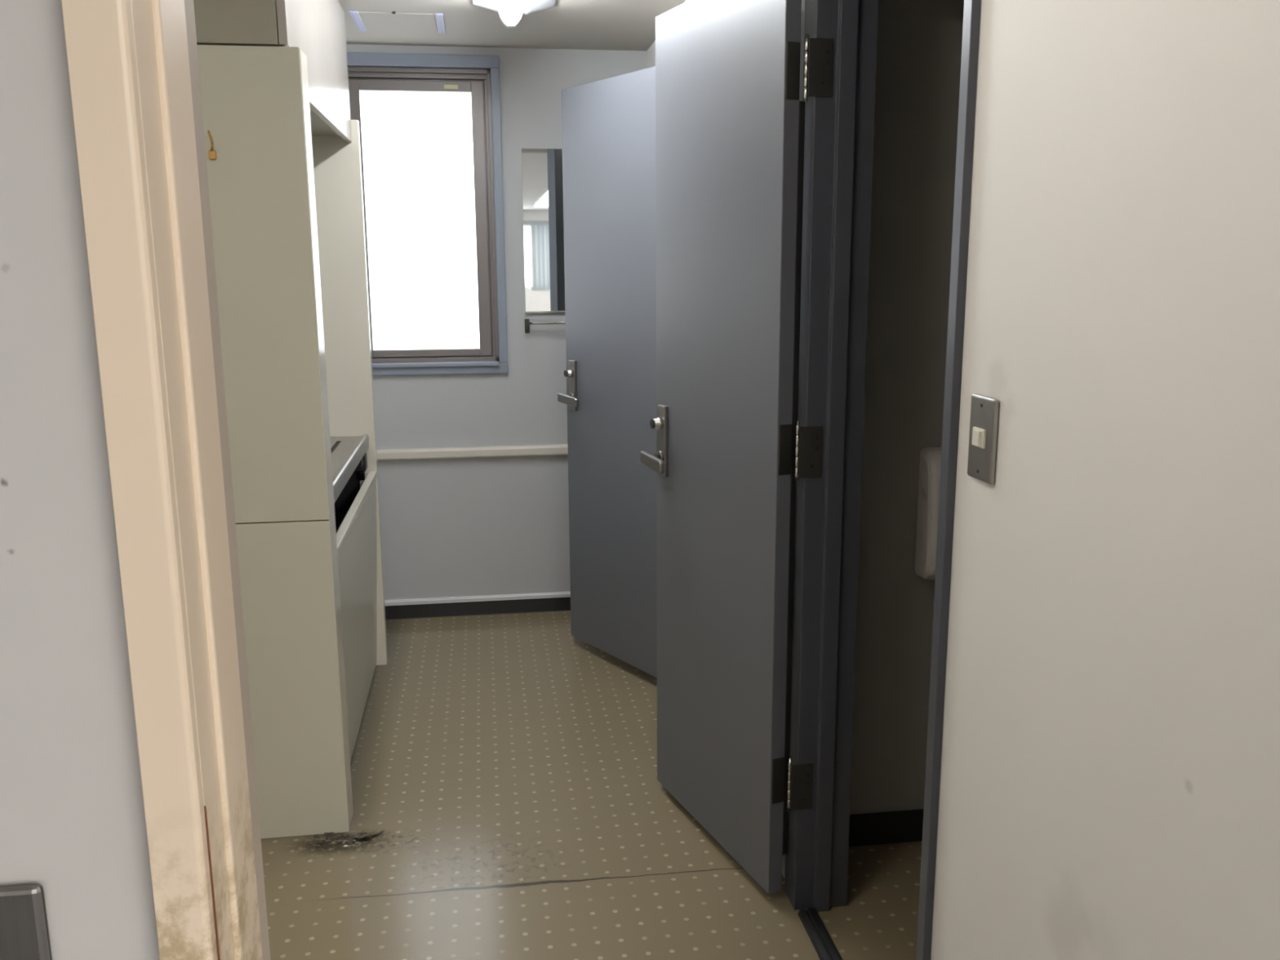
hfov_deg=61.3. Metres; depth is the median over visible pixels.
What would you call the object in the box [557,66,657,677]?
door
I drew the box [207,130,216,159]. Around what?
wall hook
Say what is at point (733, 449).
door
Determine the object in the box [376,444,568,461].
wall rail
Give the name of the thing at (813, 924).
door sill
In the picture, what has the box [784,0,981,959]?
door frame
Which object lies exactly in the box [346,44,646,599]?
wall
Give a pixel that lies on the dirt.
(331, 833)
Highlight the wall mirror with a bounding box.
[521,148,564,313]
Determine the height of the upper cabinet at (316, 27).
0.432 m
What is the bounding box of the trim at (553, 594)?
[384,591,570,605]
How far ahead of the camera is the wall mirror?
4.46 m
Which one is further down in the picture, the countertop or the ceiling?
the countertop
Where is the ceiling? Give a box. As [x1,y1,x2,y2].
[337,0,685,50]
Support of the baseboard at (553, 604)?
attached to the wall at (495, 526)
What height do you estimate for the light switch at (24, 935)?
0.118 m
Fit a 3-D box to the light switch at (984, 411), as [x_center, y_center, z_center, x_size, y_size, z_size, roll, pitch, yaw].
[0.480,-0.059,1.527,0.017,0.120,0.075,-2,11,-8]
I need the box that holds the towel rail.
[524,318,565,333]
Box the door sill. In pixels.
[798,907,842,959]
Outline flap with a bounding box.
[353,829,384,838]
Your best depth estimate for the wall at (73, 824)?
0.45 m
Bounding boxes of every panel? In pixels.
[196,44,353,838]
[311,120,387,665]
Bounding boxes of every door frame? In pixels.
[61,0,270,959]
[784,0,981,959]
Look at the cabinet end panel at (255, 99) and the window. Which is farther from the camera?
the window
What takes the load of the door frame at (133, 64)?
attached to the wall at (73, 824)
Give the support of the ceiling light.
attached to the ceiling
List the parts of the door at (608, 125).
lever handle, lock plate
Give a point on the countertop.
(347, 452)
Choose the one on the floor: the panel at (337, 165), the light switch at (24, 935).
the panel at (337, 165)
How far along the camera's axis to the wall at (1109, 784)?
1.21 m
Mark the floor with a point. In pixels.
(506, 764)
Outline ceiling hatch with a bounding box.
[349,10,445,33]
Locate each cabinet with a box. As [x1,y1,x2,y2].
[193,0,351,142]
[334,453,377,762]
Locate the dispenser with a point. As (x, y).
(930, 464)
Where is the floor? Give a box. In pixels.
[261,610,922,959]
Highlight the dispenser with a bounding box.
[915,446,942,579]
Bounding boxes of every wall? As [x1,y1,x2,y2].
[0,0,159,959]
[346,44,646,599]
[646,0,1279,959]
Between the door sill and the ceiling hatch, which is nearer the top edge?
the ceiling hatch
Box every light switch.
[0,882,52,959]
[967,393,999,484]
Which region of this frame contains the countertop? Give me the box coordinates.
[329,434,368,503]
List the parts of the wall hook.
hook arm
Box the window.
[346,52,508,375]
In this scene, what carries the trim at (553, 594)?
attached to the wall at (495, 526)
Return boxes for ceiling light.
[472,0,555,27]
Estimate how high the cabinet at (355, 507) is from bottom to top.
0.845 m
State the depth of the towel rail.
4.49 m
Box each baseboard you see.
[385,596,570,619]
[848,808,923,846]
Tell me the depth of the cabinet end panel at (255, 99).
2.69 m
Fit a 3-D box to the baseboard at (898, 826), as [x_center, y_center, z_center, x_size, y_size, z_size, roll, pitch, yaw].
[1.182,0.898,2.923,1.500,0.085,0.012,-2,11,-8]
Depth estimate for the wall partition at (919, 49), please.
2.62 m
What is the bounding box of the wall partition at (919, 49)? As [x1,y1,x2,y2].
[849,0,964,814]
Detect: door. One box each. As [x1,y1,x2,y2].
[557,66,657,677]
[640,0,833,893]
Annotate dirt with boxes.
[307,831,368,847]

